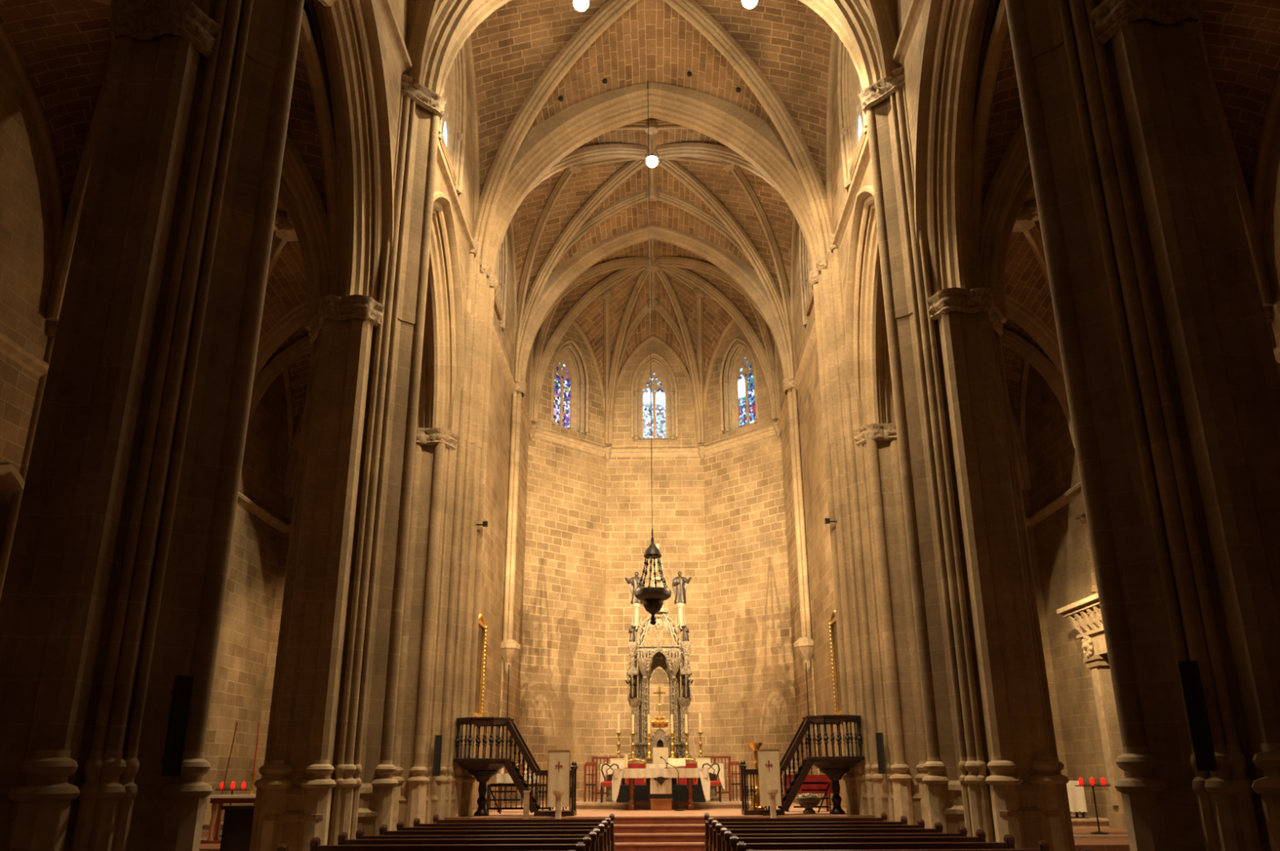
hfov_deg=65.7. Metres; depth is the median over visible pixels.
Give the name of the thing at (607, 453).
corbel
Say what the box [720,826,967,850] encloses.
pew
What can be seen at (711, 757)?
wooden railing
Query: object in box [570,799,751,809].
floor
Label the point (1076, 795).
table cloth
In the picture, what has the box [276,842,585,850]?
pew
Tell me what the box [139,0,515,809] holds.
wall
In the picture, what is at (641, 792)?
crate
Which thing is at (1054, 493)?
wall
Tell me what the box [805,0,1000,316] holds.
ceiling
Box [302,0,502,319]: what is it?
ceiling
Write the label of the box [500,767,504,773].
book
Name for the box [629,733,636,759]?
candlestick
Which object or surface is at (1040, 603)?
wall
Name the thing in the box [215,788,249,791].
tray
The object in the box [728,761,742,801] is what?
gate
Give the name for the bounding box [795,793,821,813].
flower bowl
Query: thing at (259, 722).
taper candle
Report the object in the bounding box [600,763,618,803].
chair
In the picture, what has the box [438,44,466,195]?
window
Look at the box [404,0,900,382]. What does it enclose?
ceiling
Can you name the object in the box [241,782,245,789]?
votive candle
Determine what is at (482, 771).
bowl
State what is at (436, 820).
pew
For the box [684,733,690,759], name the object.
candlestick
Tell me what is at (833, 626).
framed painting
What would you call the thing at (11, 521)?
wall respond
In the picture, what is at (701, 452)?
corbel
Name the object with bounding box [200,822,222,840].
trim
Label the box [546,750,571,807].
banner
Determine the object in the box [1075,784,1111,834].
stand
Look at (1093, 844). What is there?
floor
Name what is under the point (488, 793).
rail
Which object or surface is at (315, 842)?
pew
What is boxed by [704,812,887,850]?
pew
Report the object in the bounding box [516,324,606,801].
wall
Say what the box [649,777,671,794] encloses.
altar frontal
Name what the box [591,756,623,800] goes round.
wooden railing
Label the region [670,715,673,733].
candle
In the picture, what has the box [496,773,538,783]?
table cloth
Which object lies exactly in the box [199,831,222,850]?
floor
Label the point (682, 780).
armchair
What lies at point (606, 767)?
altar cloth
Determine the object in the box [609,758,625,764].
box
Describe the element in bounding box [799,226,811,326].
window
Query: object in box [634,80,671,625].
sanctuary lamp
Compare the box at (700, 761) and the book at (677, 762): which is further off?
the box at (700, 761)
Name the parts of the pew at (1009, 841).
rail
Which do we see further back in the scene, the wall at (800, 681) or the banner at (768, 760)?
the wall at (800, 681)
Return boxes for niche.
[645,648,672,677]
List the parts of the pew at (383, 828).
rail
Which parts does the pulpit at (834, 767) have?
handrail, handrail, handrail, post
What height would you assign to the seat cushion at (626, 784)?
0.100 m
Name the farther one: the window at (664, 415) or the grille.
the window at (664, 415)
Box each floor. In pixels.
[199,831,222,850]
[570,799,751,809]
[1072,827,1129,850]
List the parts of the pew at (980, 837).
rail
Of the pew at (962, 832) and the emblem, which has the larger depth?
the emblem
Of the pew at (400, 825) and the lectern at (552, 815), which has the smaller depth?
the pew at (400, 825)
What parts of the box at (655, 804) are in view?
lid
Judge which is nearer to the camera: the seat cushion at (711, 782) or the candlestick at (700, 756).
the seat cushion at (711, 782)
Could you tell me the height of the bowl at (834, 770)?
0.440 m
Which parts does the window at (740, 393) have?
roll moulding, roll moulding, pane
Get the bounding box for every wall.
[0,44,288,823]
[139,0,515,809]
[496,356,533,804]
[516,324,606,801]
[604,340,711,799]
[702,322,800,799]
[776,352,821,803]
[792,0,1104,808]
[808,309,1073,815]
[1025,109,1279,818]
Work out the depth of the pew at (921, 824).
15.03 m
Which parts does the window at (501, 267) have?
roll moulding, roll moulding, roll moulding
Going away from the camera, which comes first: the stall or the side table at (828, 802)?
the side table at (828, 802)
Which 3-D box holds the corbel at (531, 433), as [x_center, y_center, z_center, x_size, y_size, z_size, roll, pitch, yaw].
[-4.154,0.258,37.867,0.440,0.560,0.418,-1,-19,1]
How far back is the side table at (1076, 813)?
24.44 m
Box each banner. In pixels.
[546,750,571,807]
[755,749,782,806]
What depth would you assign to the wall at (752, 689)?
37.27 m
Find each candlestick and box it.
[248,773,256,795]
[614,733,622,758]
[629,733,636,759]
[645,733,653,759]
[669,733,675,758]
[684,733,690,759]
[697,732,704,758]
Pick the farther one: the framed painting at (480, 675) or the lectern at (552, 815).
the framed painting at (480, 675)
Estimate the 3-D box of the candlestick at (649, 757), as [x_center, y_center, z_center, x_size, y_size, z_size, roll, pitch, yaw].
[0.254,8.967,27.734,0.200,0.680,0.200,-1,-19,1]
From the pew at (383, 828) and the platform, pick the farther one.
the platform
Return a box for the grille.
[875,733,884,773]
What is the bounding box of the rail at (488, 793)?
[486,784,551,813]
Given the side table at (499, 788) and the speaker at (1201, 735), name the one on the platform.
the side table at (499, 788)
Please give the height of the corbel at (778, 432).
0.560 m
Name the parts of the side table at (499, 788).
leg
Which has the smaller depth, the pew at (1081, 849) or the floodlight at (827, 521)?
the pew at (1081, 849)
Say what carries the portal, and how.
attached to the wall at (1054, 493)
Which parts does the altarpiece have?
panel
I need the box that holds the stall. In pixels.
[583,762,597,802]
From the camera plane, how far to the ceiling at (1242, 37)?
17.88 m
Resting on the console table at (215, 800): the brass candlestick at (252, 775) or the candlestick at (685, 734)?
the brass candlestick at (252, 775)
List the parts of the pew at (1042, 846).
rail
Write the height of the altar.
0.960 m
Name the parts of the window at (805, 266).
roll moulding, roll moulding, roll moulding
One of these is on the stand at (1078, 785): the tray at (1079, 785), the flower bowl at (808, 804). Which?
the tray at (1079, 785)
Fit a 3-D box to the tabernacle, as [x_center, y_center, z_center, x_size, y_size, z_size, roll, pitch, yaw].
[0.568,8.966,27.987,0.544,0.840,0.334,-1,-19,1]
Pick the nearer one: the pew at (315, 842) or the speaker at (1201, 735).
the speaker at (1201, 735)
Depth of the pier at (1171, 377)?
9.49 m
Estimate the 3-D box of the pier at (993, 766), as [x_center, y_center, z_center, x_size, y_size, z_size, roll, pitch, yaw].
[5.553,0.156,17.490,2.294,14.600,2.598,-1,-19,1]
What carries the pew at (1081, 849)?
on the floor
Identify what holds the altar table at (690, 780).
on the platform
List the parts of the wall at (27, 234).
arch moulding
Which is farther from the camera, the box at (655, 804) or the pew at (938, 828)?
the box at (655, 804)
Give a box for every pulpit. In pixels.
[453,717,577,816]
[738,715,864,815]
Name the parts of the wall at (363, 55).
arch moulding, arch moulding, arch moulding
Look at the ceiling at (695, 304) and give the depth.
40.60 m
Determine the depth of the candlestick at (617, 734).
27.71 m
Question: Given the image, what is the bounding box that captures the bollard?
[523,791,529,819]
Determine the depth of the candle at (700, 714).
27.89 m
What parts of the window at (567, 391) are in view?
pane, roll moulding, roll moulding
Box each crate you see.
[618,785,630,803]
[634,785,649,801]
[692,784,703,803]
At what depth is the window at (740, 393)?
40.43 m
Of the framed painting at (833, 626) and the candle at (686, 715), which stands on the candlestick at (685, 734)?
the candle at (686, 715)
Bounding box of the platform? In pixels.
[444,798,875,850]
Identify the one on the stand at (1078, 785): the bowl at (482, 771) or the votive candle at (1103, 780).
the votive candle at (1103, 780)
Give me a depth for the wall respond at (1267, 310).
17.66 m
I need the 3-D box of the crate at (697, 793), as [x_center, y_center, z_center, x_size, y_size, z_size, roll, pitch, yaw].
[1.469,9.682,26.096,0.400,0.440,0.260,-1,-19,1]
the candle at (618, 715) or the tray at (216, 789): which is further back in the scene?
the candle at (618, 715)
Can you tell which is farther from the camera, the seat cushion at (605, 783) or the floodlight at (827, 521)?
the seat cushion at (605, 783)
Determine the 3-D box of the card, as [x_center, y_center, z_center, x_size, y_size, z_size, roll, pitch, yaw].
[0.571,9.106,27.373,0.420,0.420,0.040,-1,-19,1]
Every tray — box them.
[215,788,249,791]
[1075,784,1111,786]
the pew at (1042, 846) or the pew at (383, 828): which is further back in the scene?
the pew at (383, 828)
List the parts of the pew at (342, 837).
rail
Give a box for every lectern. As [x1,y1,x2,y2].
[551,752,570,817]
[756,751,777,816]
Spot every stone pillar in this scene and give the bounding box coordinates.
[553,791,564,819]
[766,789,777,817]
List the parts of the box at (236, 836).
door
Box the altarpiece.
[624,543,693,759]
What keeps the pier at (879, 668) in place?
on the floor
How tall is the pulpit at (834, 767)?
2.890 m
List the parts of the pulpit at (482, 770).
post, handrail, handrail, handrail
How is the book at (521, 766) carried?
on the table cloth at (500, 778)
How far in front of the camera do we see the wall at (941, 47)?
22.85 m
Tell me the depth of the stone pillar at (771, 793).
21.25 m
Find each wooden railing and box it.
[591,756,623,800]
[704,756,732,799]
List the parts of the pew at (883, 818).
rail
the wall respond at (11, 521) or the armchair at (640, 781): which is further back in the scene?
the armchair at (640, 781)
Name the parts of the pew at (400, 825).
rail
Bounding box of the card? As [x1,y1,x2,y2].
[653,747,668,764]
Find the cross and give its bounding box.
[651,686,668,728]
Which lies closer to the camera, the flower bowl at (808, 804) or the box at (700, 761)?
the flower bowl at (808, 804)
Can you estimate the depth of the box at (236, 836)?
17.35 m
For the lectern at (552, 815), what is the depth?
21.56 m
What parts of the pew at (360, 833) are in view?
rail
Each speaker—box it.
[160,675,194,776]
[432,735,442,776]
[875,733,886,773]
[1177,661,1217,771]
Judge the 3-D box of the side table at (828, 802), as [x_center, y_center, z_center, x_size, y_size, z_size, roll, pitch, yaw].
[3.998,8.810,23.762,1.100,0.820,0.500,-1,-19,1]
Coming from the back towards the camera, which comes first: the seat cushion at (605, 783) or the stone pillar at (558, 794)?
the seat cushion at (605, 783)
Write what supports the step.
on the floor at (1093, 844)
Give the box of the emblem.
[656,777,665,785]
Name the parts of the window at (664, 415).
roll moulding, pane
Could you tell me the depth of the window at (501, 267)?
32.64 m
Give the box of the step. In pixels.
[1071,815,1128,838]
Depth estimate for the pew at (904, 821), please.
16.07 m
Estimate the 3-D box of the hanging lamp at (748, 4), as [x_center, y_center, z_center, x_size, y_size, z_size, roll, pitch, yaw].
[2.345,-10.627,21.794,0.340,3.530,0.340,-1,-19,1]
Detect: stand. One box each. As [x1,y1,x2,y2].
[215,788,249,836]
[666,762,684,811]
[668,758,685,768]
[746,742,767,810]
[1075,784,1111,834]
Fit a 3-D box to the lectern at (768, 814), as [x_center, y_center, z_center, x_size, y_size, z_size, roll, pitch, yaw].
[2.831,7.857,21.805,0.440,1.340,0.280,-1,-19,1]
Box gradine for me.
[627,759,695,764]
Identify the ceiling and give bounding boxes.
[0,0,423,497]
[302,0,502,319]
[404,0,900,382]
[528,239,780,445]
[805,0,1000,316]
[885,0,1279,490]
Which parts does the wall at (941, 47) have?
arch moulding, arch moulding, arch moulding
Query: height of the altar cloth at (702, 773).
0.795 m
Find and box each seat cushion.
[600,781,611,785]
[625,782,645,785]
[677,782,697,786]
[710,781,721,784]
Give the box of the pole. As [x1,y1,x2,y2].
[212,722,237,838]
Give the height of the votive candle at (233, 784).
0.165 m
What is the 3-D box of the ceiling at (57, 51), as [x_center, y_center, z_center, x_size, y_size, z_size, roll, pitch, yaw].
[-8.360,-4.253,18.328,5.899,4.685,25.596,-1,-19,1]
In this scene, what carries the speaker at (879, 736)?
attached to the pier at (879, 668)
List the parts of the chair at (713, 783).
backrest, leg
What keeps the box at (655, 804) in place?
on the platform
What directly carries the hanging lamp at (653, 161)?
hanging from the ceiling at (548, 78)
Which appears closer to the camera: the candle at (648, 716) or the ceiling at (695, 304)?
the candle at (648, 716)
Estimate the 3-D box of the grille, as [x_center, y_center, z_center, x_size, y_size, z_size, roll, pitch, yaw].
[5.220,7.101,21.498,0.120,0.820,0.090,-11,-22,29]
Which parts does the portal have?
pilaster panel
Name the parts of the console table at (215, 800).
board, leg, leg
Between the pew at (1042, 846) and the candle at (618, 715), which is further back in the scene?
the candle at (618, 715)
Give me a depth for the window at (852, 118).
25.03 m
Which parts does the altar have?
leg, leg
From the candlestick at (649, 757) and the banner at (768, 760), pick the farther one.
the candlestick at (649, 757)
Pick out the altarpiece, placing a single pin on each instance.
(669, 658)
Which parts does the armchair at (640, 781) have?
backrest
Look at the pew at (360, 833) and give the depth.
13.05 m
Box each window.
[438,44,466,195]
[495,231,506,329]
[550,339,588,435]
[631,352,678,441]
[719,337,758,434]
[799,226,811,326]
[837,38,866,191]
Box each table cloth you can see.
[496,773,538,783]
[781,774,832,793]
[1066,781,1087,812]
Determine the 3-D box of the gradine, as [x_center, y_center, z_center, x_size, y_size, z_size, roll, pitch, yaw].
[0.609,9.405,27.766,1.900,0.130,0.320,-1,-19,1]
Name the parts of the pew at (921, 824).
rail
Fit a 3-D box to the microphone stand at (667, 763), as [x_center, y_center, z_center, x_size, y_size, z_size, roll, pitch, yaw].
[0.873,9.004,24.745,0.420,1.134,0.257,-1,-19,1]
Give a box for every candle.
[230,782,235,789]
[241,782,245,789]
[253,722,260,773]
[617,714,620,733]
[624,754,628,768]
[631,715,634,733]
[647,715,650,733]
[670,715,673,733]
[684,713,687,733]
[698,713,701,732]
[1078,777,1083,784]
[1089,777,1094,784]
[1100,777,1106,784]
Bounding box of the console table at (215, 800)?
[200,795,255,844]
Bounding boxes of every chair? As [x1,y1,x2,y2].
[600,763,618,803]
[702,763,721,802]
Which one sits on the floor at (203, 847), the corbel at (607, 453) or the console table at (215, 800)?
the console table at (215, 800)
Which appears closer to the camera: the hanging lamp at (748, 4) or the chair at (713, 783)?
the hanging lamp at (748, 4)
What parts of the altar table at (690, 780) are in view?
leg, leg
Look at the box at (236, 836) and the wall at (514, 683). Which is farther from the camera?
the wall at (514, 683)
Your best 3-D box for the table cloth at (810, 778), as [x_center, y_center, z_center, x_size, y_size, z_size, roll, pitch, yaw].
[3.997,8.607,23.817,1.140,0.420,0.570,-1,-19,1]
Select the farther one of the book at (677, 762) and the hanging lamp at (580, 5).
the book at (677, 762)
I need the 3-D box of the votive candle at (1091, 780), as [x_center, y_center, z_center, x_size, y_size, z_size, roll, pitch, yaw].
[9.755,7.679,21.408,0.090,0.165,0.086,-1,-19,1]
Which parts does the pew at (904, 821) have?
rail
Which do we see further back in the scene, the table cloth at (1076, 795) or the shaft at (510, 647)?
the shaft at (510, 647)
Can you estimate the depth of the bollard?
21.28 m
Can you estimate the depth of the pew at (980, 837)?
12.24 m
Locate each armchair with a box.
[624,759,646,785]
[676,758,697,786]
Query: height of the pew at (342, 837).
1.013 m
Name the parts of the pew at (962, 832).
rail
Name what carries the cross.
on the tabernacle
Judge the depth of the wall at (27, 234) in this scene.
24.33 m
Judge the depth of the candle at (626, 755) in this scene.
25.51 m
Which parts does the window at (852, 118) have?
roll moulding, roll moulding, pane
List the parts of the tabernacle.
door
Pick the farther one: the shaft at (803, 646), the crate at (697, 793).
the shaft at (803, 646)
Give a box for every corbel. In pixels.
[528,424,537,439]
[604,446,612,461]
[697,445,705,460]
[772,422,781,437]
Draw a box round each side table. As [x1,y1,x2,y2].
[497,782,538,813]
[782,775,831,812]
[1075,812,1084,818]
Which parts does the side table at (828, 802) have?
leg, leg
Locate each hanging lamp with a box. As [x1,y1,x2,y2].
[573,0,589,11]
[645,139,657,167]
[742,0,757,8]
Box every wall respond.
[0,320,57,600]
[1263,306,1279,377]
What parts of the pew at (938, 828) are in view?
rail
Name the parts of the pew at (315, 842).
rail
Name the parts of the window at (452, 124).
pane, roll moulding, roll moulding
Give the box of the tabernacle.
[650,728,669,758]
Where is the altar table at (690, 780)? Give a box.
[628,777,693,810]
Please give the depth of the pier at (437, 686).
23.15 m
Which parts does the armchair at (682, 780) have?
backrest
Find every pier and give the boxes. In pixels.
[0,0,304,850]
[249,74,445,850]
[391,239,499,831]
[808,234,929,828]
[858,66,1075,850]
[1004,0,1279,850]
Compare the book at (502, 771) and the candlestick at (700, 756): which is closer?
the book at (502, 771)
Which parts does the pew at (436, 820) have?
rail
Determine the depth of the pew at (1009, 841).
11.26 m
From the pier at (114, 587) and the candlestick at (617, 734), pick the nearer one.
the pier at (114, 587)
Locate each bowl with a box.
[457,762,504,782]
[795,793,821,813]
[813,760,861,780]
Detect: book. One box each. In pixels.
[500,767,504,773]
[520,764,522,773]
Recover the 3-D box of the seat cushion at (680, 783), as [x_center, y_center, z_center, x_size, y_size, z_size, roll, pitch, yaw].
[1.277,9.649,26.694,0.540,0.100,0.460,-1,-19,1]
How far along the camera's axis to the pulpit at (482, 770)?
22.25 m
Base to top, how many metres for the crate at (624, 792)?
0.440 m
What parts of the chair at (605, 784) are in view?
leg, seat frame, backrest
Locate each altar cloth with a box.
[599,764,724,790]
[611,768,710,802]
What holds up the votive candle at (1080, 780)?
on the stand at (1078, 785)
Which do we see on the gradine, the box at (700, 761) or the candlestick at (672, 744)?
the candlestick at (672, 744)
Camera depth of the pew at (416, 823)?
16.14 m
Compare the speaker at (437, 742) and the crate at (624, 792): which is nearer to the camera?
the speaker at (437, 742)
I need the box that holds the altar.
[605,773,719,801]
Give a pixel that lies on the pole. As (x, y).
(237, 722)
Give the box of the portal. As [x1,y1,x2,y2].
[1056,489,1126,829]
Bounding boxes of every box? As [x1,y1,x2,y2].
[219,804,254,850]
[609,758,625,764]
[649,799,672,810]
[694,758,710,764]
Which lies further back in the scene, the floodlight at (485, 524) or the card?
the card
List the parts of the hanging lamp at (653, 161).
bulb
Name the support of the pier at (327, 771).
on the floor
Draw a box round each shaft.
[501,380,526,801]
[782,377,813,794]
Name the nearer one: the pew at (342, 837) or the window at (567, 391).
the pew at (342, 837)
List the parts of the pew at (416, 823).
rail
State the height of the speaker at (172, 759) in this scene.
0.864 m
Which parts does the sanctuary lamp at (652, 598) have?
suspension chain, suspension chain, suspension chain, chain, lamp shade, suspension chain, suspension chain, suspension chain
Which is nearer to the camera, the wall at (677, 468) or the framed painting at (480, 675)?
the framed painting at (480, 675)
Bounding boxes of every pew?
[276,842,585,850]
[309,836,591,850]
[337,831,596,850]
[355,827,599,850]
[379,823,604,850]
[396,820,608,850]
[413,817,611,850]
[432,813,614,850]
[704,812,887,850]
[708,816,907,850]
[711,818,924,850]
[715,822,942,850]
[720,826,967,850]
[724,829,986,850]
[729,834,1015,850]
[736,840,1048,850]
[746,848,1091,850]
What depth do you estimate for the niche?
29.19 m
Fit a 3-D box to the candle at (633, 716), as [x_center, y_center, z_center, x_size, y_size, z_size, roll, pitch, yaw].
[-0.199,8.398,27.941,0.074,0.535,0.074,-1,-19,1]
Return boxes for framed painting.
[474,613,487,717]
[828,610,842,715]
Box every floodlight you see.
[475,521,488,527]
[824,518,836,524]

